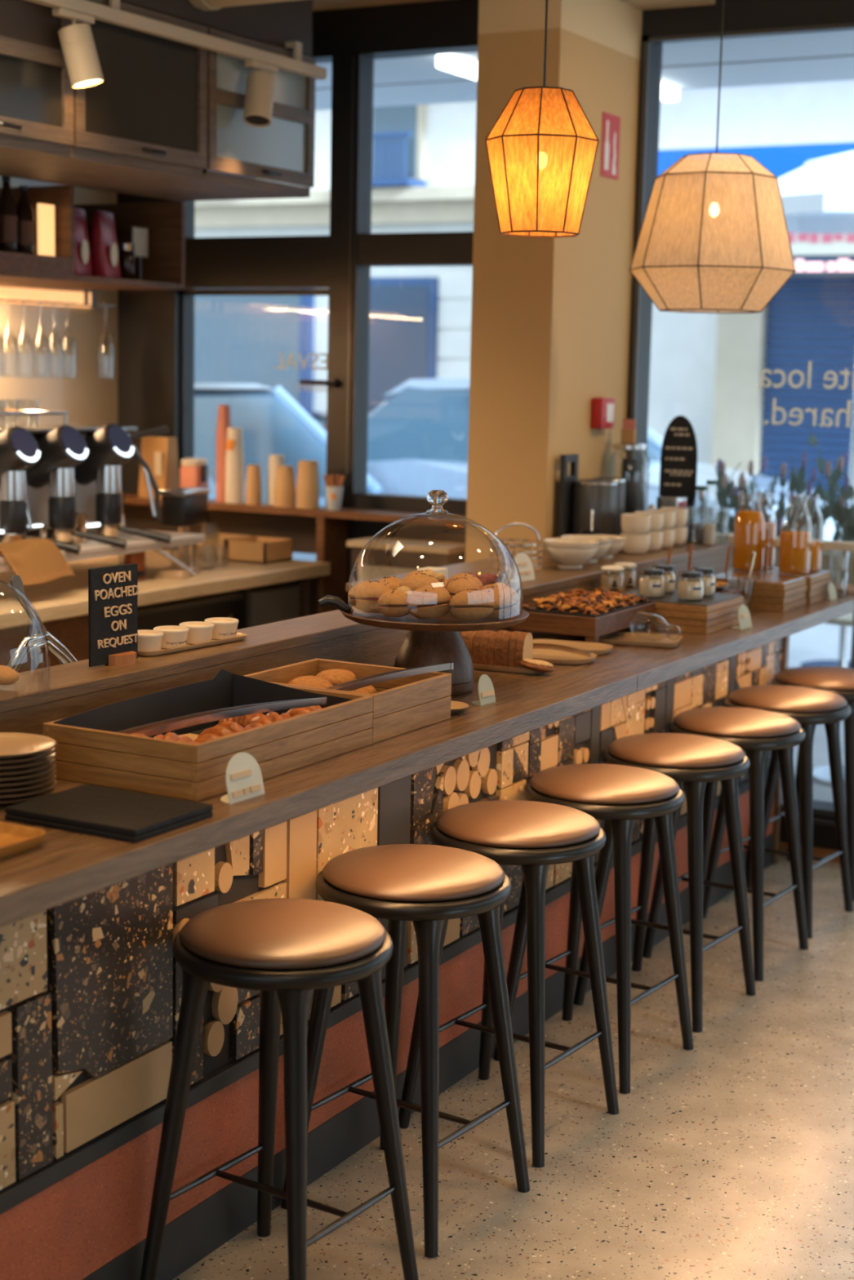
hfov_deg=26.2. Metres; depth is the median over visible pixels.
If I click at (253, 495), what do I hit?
cup stack
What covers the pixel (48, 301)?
stemmed glass
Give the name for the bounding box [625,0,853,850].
window
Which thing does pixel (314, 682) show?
bread roll
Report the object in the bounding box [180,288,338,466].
window pane
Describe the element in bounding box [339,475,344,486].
wooden stirrer
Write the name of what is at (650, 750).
seat cushion
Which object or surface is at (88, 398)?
wall
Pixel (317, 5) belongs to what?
ceiling
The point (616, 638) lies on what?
tray
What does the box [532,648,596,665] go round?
serving plate
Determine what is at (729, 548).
wooden spoon
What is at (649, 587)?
jar
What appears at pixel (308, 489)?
cup stack
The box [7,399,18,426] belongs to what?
glass cup
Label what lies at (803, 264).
shop sign
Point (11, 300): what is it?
stemmed glass
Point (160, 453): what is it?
kraft bag
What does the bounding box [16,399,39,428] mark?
glass cup
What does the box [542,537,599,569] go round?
ceramic bowl
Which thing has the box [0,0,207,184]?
upper cabinet
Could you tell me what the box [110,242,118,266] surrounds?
print
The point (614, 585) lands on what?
print
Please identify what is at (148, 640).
ramekin
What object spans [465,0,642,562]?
column
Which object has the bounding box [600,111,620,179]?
fire sign
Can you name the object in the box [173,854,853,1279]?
floor
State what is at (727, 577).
glass cup
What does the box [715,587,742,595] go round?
plate riser
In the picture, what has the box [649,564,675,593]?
jar
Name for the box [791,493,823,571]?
juice bottle
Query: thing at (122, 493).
milk jug
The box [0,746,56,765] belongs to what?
plate
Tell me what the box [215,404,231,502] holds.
cup stack
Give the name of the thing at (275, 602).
dishwasher
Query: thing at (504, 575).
bowl
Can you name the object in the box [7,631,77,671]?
tap
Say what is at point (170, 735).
croissant
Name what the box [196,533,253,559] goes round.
crate
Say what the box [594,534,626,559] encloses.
ceramic bowl
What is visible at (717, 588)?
fruit plate
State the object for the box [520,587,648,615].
dried fruit crisps
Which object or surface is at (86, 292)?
glass rack
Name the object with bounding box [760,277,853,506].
shutter
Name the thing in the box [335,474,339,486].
wooden stirrer
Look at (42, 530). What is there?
tamper
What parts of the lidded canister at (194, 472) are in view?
lid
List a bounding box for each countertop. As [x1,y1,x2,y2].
[0,548,329,672]
[0,665,636,927]
[526,592,853,692]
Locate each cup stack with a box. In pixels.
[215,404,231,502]
[224,427,244,503]
[244,464,262,504]
[266,454,284,504]
[273,465,296,506]
[295,460,319,508]
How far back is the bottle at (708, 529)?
6.62 m
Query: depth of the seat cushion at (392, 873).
3.68 m
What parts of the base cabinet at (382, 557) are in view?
panel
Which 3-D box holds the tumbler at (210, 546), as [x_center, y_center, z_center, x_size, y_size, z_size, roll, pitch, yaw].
[-0.818,-0.332,7.220,0.072,0.070,0.072,6,10,29]
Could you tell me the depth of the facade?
8.25 m
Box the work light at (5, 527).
[0,522,100,533]
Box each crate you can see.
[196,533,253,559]
[227,536,293,564]
[710,570,807,612]
[726,566,831,604]
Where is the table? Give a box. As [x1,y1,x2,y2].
[813,612,853,786]
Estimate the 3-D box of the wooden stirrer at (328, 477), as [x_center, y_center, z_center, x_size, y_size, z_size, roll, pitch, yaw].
[-0.388,-0.596,7.387,0.012,0.123,0.034,8,11,40]
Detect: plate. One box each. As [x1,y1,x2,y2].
[0,732,57,759]
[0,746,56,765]
[0,751,56,771]
[0,757,56,777]
[0,763,56,782]
[0,768,56,788]
[0,773,56,794]
[0,778,57,799]
[0,786,55,805]
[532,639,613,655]
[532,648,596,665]
[715,584,729,591]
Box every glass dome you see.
[0,580,50,691]
[346,489,522,619]
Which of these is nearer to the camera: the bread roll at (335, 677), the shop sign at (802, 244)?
the bread roll at (335, 677)
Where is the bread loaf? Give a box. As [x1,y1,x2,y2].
[460,630,533,668]
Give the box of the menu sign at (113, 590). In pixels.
[88,563,138,666]
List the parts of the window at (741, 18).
sill rail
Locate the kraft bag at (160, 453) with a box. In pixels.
[137,435,179,498]
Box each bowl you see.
[457,572,505,582]
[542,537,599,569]
[560,534,613,564]
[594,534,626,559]
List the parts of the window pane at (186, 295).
handle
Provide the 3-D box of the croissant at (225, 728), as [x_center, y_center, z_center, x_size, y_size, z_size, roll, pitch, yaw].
[-0.369,0.192,3.377,0.098,0.090,0.190,9,12,44]
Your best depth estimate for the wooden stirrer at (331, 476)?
7.36 m
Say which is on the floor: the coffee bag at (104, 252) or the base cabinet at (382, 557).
the base cabinet at (382, 557)
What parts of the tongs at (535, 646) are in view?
arm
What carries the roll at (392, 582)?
on the cake stand
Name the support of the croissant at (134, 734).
in the box at (90, 748)
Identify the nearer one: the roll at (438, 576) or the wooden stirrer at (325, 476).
the roll at (438, 576)
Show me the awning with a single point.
(780, 161)
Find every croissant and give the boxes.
[131,733,147,737]
[154,732,198,744]
[194,720,252,742]
[214,712,265,728]
[246,711,291,728]
[286,705,321,716]
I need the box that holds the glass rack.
[0,290,117,307]
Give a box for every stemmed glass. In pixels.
[0,297,4,377]
[0,299,17,377]
[14,299,33,376]
[31,300,50,377]
[45,301,63,377]
[58,302,76,377]
[97,304,115,378]
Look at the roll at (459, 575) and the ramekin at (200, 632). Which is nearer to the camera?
the ramekin at (200, 632)
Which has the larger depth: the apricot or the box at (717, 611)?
the apricot
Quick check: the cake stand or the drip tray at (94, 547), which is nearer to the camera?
the cake stand
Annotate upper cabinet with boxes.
[0,0,74,160]
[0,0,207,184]
[65,26,315,201]
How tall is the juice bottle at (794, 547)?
0.257 m
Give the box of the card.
[132,226,147,279]
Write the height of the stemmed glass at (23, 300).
0.304 m
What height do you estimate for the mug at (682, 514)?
0.070 m
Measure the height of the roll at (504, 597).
0.075 m
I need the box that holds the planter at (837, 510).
[696,423,853,804]
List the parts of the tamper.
knob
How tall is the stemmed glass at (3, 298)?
0.304 m
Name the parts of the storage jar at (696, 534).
lid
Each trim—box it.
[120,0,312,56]
[621,0,715,10]
[778,841,839,863]
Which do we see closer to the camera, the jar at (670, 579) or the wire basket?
the jar at (670, 579)
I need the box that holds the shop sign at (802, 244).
[787,232,853,255]
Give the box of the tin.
[124,551,146,580]
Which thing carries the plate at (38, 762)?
on the plate at (19, 772)
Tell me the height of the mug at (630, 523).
0.070 m
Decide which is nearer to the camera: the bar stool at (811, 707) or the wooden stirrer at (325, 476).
the bar stool at (811, 707)
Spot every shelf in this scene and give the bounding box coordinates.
[0,185,185,289]
[124,493,466,613]
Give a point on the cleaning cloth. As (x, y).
(35, 560)
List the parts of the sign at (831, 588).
plate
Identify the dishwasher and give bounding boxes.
[229,580,300,628]
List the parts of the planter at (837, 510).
leg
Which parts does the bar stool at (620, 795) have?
leg, leg, leg, leg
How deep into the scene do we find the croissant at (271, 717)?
3.46 m
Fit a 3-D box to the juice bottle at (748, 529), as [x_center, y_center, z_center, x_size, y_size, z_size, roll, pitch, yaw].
[1.082,-0.364,6.158,0.104,0.257,0.104,6,10,29]
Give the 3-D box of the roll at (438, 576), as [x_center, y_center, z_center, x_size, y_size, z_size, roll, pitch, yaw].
[-0.009,-0.133,4.355,0.092,0.068,0.084,-2,9,-19]
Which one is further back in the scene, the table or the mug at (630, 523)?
the table
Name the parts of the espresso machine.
cup rail, handle, panel, handle, handle, lever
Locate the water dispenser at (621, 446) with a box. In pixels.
[609,442,654,511]
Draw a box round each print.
[80,239,88,264]
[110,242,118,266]
[226,438,235,449]
[330,493,335,499]
[609,581,618,591]
[626,577,633,588]
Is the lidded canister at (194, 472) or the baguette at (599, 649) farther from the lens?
the lidded canister at (194, 472)
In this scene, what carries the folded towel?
on the countertop at (61, 603)
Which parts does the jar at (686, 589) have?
lid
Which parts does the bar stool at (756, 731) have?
leg, leg, leg, leg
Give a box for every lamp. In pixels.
[37,203,54,256]
[484,0,599,237]
[629,0,795,313]
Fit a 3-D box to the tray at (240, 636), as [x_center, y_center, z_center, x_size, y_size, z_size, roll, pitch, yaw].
[-0.526,0.008,4.019,0.090,0.012,0.350,7,10,32]
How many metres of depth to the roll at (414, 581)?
4.21 m
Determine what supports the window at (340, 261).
in the wall
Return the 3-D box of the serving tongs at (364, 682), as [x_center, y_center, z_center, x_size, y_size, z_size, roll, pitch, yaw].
[-0.107,0.094,3.864,0.365,0.074,0.030,-3,10,-27]
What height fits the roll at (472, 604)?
0.072 m
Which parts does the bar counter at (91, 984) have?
trim rail, post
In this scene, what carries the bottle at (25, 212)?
on the open shelf at (163, 268)
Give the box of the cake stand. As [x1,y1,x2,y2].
[318,595,528,696]
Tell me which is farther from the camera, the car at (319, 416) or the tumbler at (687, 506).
the car at (319, 416)
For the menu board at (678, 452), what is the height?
0.460 m
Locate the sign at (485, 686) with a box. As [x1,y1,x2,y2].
[471,674,495,706]
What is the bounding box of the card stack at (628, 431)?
[620,418,635,443]
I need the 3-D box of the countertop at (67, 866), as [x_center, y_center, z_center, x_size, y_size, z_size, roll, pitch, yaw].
[-0.626,0.297,3.135,0.600,0.045,3.648,6,10,29]
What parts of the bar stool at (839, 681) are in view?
leg, leg, leg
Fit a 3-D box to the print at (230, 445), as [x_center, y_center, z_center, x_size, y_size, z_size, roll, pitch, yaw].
[-0.813,-0.812,7.598,0.038,0.048,0.017,6,10,29]
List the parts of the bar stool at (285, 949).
leg, leg, leg, leg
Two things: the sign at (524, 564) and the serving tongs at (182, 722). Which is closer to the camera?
the serving tongs at (182, 722)
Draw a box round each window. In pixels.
[116,0,479,604]
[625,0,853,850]
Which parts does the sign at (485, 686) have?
foot plate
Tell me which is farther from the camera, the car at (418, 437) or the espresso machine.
the car at (418, 437)
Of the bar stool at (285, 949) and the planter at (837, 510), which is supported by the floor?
the bar stool at (285, 949)
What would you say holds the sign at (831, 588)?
on the countertop at (652, 666)
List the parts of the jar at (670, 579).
lid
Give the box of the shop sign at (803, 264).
[792,256,853,274]
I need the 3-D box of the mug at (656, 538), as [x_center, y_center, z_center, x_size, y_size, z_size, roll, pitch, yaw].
[0.770,-0.346,6.382,0.104,0.070,0.104,6,10,29]
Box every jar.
[118,243,135,279]
[599,564,624,593]
[613,562,636,592]
[638,568,665,598]
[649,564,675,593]
[676,570,703,600]
[688,567,715,596]
[691,485,709,541]
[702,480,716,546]
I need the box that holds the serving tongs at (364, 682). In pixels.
[325,662,453,691]
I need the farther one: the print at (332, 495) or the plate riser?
the print at (332, 495)
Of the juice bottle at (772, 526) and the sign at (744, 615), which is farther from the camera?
the juice bottle at (772, 526)
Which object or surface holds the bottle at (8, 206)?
on the open shelf at (163, 268)
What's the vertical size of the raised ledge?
1.119 m
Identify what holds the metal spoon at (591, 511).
in the pot at (582, 531)
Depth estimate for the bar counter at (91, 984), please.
3.56 m
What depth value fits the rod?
6.71 m
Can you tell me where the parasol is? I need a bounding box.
[777,151,853,667]
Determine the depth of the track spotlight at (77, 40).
5.54 m
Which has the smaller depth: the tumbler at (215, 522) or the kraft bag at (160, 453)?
the tumbler at (215, 522)
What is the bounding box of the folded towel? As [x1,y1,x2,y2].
[152,566,198,578]
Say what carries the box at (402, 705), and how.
on the countertop at (67, 866)
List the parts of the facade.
canopy, tube light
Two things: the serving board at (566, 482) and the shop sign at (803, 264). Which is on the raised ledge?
the serving board at (566, 482)
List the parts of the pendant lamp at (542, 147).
wire frame, lamp shade, cord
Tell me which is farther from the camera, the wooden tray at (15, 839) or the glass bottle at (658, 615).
the glass bottle at (658, 615)
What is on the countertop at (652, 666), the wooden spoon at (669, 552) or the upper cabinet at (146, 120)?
the wooden spoon at (669, 552)
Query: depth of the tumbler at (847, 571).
6.25 m
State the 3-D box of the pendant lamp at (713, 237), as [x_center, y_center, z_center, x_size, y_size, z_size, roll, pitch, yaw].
[0.899,-1.629,5.660,0.481,1.212,0.481,0,9,-5]
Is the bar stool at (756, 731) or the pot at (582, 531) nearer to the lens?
the bar stool at (756, 731)
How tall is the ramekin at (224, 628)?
0.042 m
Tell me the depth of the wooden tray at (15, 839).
2.84 m
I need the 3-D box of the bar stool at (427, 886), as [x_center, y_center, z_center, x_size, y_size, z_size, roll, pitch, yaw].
[-0.034,0.815,3.821,0.403,0.738,0.403,6,10,30]
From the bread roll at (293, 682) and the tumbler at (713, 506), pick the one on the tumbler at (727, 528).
the tumbler at (713, 506)
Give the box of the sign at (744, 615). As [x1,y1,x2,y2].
[730,604,751,630]
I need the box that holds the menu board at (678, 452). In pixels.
[658,415,697,540]
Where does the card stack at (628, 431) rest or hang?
on the water dispenser at (621, 446)
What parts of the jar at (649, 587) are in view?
lid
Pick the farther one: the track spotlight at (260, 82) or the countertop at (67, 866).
the track spotlight at (260, 82)
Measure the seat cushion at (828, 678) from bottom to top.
0.038 m
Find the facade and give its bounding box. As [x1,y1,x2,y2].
[315,30,853,110]
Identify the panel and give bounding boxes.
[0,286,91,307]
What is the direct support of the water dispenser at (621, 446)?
on the raised ledge
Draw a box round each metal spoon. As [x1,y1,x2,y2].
[590,510,593,531]
[742,551,755,605]
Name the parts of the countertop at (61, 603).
panel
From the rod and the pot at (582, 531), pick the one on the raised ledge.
the pot at (582, 531)
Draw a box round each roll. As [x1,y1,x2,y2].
[347,580,391,613]
[377,576,401,590]
[377,586,415,617]
[399,573,442,591]
[405,568,444,586]
[405,585,451,619]
[443,578,448,603]
[444,573,483,588]
[445,577,480,602]
[448,588,494,620]
[480,582,505,591]
[481,584,519,617]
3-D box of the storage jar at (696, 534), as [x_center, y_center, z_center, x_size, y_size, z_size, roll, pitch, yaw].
[1.010,-0.466,6.768,0.060,0.205,0.060,6,10,29]
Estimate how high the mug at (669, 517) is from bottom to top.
0.070 m
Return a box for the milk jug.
[118,491,125,535]
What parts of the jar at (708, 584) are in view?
lid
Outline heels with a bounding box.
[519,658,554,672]
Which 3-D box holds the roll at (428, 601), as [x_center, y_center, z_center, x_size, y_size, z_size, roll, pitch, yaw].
[0.004,-0.085,4.135,0.103,0.079,0.097,3,9,10]
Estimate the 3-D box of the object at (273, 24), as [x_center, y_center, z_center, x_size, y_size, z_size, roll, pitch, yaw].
[-2.561,-1.983,4.324,1.290,0.265,6.465,6,10,29]
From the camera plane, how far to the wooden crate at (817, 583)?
6.11 m
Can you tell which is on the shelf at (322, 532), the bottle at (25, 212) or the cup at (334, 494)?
the cup at (334, 494)
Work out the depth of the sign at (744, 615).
5.42 m
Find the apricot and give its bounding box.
[715,581,727,586]
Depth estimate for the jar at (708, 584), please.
5.47 m
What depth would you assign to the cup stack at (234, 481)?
7.61 m
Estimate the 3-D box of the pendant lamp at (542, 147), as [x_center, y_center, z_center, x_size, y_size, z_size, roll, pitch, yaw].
[0.299,-1.555,4.579,0.286,1.064,0.283,6,10,29]
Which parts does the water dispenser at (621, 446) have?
lid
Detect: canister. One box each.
[180,457,208,495]
[572,479,618,535]
[592,477,626,535]
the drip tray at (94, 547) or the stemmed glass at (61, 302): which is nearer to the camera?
the drip tray at (94, 547)
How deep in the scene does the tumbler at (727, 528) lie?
6.71 m
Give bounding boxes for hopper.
[160,487,209,566]
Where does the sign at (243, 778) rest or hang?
on the countertop at (67, 866)
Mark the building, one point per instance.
(705, 369)
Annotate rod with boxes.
[621,457,638,513]
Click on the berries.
(489, 579)
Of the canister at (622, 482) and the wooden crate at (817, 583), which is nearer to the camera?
the wooden crate at (817, 583)
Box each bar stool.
[140,897,418,1279]
[280,844,529,1257]
[398,800,618,1167]
[493,763,693,1093]
[573,733,755,1032]
[642,706,808,981]
[702,684,853,938]
[763,666,853,901]
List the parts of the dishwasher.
door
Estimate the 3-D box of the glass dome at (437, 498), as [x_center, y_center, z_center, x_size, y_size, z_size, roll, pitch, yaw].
[0.021,-0.203,4.240,0.409,0.289,0.409,-2,9,-18]
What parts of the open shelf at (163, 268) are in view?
rail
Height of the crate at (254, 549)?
0.085 m
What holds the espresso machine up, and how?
on the countertop at (61, 603)
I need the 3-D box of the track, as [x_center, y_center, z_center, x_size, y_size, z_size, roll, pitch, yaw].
[-1.069,-1.970,5.605,0.088,0.115,2.730,6,10,29]
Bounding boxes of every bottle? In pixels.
[0,175,17,253]
[16,185,35,254]
[629,611,679,640]
[731,493,764,571]
[749,491,776,568]
[777,495,812,574]
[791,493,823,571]
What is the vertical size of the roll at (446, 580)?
0.064 m
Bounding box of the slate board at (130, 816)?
[4,784,213,843]
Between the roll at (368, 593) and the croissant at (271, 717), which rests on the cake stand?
the roll at (368, 593)
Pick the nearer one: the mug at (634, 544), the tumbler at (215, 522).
the mug at (634, 544)
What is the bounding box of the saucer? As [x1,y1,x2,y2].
[450,700,469,715]
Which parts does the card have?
panel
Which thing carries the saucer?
on the countertop at (67, 866)
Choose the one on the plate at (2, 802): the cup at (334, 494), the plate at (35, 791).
the plate at (35, 791)
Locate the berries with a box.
[468,572,497,586]
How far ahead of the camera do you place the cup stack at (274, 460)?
7.59 m
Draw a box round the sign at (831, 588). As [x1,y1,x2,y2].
[823,582,836,600]
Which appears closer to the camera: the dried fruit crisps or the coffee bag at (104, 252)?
the dried fruit crisps
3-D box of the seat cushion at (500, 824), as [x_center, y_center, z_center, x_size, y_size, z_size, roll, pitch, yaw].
[0.208,0.412,4.188,0.375,0.038,0.375,7,10,32]
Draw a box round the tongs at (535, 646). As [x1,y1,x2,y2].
[533,643,591,657]
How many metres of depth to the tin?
6.64 m
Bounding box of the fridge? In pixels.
[137,591,244,630]
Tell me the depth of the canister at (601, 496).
6.37 m
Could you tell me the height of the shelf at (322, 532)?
1.158 m
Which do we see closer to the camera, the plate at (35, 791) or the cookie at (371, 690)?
the plate at (35, 791)
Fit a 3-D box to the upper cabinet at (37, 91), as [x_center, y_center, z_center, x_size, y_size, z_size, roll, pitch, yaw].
[-1.526,-1.740,5.508,0.668,0.510,0.701,6,10,29]
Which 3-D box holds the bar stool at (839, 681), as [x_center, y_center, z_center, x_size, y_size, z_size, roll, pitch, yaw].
[1.377,0.471,6.332,0.403,0.738,0.403,7,10,34]
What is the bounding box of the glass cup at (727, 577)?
[726,577,755,611]
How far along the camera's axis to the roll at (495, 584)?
4.28 m
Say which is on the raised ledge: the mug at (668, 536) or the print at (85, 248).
the mug at (668, 536)
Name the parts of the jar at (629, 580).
lid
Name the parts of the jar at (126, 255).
lid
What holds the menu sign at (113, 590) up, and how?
on the raised ledge
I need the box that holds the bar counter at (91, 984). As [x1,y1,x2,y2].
[0,635,789,1279]
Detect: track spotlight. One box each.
[52,7,103,88]
[243,59,278,127]
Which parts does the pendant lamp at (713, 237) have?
lamp shade, wire frame, cord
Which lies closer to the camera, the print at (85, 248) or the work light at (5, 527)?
the work light at (5, 527)
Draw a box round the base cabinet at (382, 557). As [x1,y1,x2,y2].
[346,537,465,604]
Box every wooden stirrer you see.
[323,475,328,486]
[327,476,331,486]
[330,475,333,486]
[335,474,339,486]
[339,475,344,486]
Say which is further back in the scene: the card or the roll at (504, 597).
the card
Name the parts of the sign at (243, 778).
foot plate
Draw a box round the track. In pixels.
[25,0,326,79]
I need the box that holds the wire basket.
[489,522,542,571]
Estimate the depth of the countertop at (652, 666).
5.15 m
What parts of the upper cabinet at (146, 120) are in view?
door, pane, door handle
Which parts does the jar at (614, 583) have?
lid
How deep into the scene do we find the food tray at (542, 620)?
5.05 m
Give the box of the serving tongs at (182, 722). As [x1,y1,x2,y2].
[116,697,326,737]
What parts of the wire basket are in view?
handle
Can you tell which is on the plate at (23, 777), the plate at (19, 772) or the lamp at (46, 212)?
the plate at (19, 772)
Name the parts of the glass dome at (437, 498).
knob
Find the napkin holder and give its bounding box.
[417,566,447,579]
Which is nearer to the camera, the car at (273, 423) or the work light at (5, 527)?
the work light at (5, 527)
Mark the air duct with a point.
(204, 5)
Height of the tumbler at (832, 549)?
0.070 m
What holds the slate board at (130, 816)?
on the countertop at (67, 866)
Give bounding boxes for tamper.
[38,523,51,539]
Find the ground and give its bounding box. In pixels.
[781,622,852,802]
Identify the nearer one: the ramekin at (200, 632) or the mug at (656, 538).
the ramekin at (200, 632)
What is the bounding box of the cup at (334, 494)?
[324,485,343,510]
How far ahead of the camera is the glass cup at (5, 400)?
6.27 m
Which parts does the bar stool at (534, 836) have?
leg, leg, leg, leg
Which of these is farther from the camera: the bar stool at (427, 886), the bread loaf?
the bread loaf
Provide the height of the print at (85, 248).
0.090 m
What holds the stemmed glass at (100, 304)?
hanging from the glass rack
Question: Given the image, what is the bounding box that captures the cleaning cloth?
[0,537,75,585]
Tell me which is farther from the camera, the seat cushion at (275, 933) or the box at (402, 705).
the box at (402, 705)
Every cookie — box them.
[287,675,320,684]
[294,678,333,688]
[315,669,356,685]
[353,685,377,694]
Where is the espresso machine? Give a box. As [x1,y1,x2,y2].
[0,408,205,576]
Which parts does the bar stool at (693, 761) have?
leg, leg, leg, leg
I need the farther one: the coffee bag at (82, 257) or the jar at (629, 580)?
the coffee bag at (82, 257)
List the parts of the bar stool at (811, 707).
leg, leg, leg, leg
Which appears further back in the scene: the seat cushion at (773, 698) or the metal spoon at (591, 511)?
the metal spoon at (591, 511)
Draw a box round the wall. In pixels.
[0,175,117,425]
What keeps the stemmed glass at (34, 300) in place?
hanging from the glass rack
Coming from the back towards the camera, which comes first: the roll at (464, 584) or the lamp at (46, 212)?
the lamp at (46, 212)
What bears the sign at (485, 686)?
on the countertop at (67, 866)
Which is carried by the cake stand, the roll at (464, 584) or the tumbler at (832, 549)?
the roll at (464, 584)
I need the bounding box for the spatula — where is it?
[10,575,63,664]
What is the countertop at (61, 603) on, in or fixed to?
on the floor
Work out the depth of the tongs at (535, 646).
4.74 m
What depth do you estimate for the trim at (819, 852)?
6.68 m
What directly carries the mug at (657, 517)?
on the mug at (656, 538)
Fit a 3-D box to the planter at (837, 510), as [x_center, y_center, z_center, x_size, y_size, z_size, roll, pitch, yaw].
[1.459,-0.095,7.473,0.864,1.563,0.372,5,9,24]
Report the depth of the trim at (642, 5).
6.55 m
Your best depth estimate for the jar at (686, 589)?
5.36 m
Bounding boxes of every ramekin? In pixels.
[137,629,164,651]
[153,625,189,648]
[179,621,214,644]
[204,617,239,639]
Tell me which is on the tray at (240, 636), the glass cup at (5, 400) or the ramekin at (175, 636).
the ramekin at (175, 636)
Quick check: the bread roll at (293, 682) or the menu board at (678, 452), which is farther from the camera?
the menu board at (678, 452)
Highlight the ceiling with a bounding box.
[312,0,436,11]
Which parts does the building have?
pane, cornice, pane, pane, balcony rail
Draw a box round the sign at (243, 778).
[220,752,264,804]
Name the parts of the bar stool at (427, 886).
leg, leg, leg, leg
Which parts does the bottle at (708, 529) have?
lid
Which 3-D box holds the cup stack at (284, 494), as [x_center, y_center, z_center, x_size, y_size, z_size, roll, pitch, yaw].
[-0.583,-0.632,7.531,0.095,0.165,0.095,6,10,29]
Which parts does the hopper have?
lid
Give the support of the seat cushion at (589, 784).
on the bar stool at (620, 795)
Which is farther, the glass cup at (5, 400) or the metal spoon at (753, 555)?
the glass cup at (5, 400)
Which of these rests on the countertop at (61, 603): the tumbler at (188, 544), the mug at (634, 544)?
the tumbler at (188, 544)
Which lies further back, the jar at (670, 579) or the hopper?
the hopper
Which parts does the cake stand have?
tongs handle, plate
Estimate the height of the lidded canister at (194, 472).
0.175 m
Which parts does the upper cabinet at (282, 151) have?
door, pane, pane, door handle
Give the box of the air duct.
[187,0,298,10]
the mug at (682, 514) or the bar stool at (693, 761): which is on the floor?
the bar stool at (693, 761)
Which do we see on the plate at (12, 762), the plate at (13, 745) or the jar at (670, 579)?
the plate at (13, 745)
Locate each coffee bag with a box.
[74,207,92,275]
[89,210,120,278]
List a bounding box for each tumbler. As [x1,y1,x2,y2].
[170,544,188,567]
[196,546,215,568]
[201,522,219,563]
[209,546,228,564]
[682,506,706,528]
[684,528,702,544]
[707,506,729,528]
[714,528,728,544]
[828,549,848,572]
[835,571,848,597]
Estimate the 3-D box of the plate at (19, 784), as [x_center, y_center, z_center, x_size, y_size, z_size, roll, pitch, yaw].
[-0.734,0.234,3.141,0.196,0.016,0.196,6,10,29]
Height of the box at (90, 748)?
0.128 m
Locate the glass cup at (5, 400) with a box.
[3,400,6,429]
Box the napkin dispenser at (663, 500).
[656,495,686,509]
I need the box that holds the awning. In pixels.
[657,142,853,178]
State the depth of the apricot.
5.74 m
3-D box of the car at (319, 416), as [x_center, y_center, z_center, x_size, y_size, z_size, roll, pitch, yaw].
[-1.197,-1.013,13.756,1.520,1.412,2.410,4,9,20]
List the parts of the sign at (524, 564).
foot plate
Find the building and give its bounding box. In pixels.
[194,80,853,506]
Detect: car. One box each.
[194,382,382,561]
[305,410,371,462]
[367,377,840,541]
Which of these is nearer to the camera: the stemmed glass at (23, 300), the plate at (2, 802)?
the plate at (2, 802)
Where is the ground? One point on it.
(820, 642)
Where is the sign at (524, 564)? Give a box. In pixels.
[509,552,534,582]
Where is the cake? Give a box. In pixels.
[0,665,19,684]
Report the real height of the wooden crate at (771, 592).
0.093 m
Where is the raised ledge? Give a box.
[0,542,733,735]
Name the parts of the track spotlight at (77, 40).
stem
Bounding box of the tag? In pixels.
[762,516,771,572]
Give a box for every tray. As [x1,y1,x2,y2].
[0,528,205,564]
[0,822,45,858]
[137,632,247,657]
[472,663,542,674]
[511,600,655,643]
[599,631,682,648]
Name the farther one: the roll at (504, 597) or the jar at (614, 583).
the jar at (614, 583)
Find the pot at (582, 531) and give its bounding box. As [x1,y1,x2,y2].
[580,529,600,534]
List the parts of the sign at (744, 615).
foot plate, plate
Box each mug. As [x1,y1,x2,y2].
[620,513,651,534]
[620,532,650,554]
[634,511,664,532]
[646,509,676,529]
[647,530,663,551]
[659,506,688,527]
[660,528,675,548]
[672,525,687,546]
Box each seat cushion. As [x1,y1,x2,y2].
[180,897,386,969]
[322,844,505,902]
[435,800,599,848]
[529,763,679,804]
[607,733,745,768]
[673,706,800,737]
[727,684,846,712]
[775,666,853,691]
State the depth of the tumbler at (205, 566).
7.07 m
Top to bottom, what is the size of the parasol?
3.040 m
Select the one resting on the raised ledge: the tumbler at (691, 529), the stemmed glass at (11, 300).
the tumbler at (691, 529)
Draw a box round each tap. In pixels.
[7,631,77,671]
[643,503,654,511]
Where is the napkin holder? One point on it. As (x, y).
(444, 571)
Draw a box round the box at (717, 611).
[622,589,744,635]
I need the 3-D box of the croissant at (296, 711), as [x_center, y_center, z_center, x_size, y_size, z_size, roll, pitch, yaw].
[-0.239,0.164,3.611,0.099,0.080,0.178,7,10,33]
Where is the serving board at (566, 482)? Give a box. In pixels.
[557,453,578,537]
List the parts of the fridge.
knob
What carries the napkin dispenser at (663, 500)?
on the raised ledge
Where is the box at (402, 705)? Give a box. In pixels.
[243,657,451,743]
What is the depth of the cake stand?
4.21 m
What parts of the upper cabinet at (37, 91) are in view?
door handle, pane, pane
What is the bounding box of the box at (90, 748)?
[43,668,373,801]
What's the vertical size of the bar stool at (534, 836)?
0.738 m
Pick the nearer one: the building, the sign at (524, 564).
the sign at (524, 564)
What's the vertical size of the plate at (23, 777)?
0.016 m
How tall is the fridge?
0.800 m
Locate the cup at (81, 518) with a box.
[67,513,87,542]
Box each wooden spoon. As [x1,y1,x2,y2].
[665,546,672,573]
[686,543,693,579]
[724,546,731,572]
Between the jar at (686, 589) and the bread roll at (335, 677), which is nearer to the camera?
the bread roll at (335, 677)
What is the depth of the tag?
6.09 m

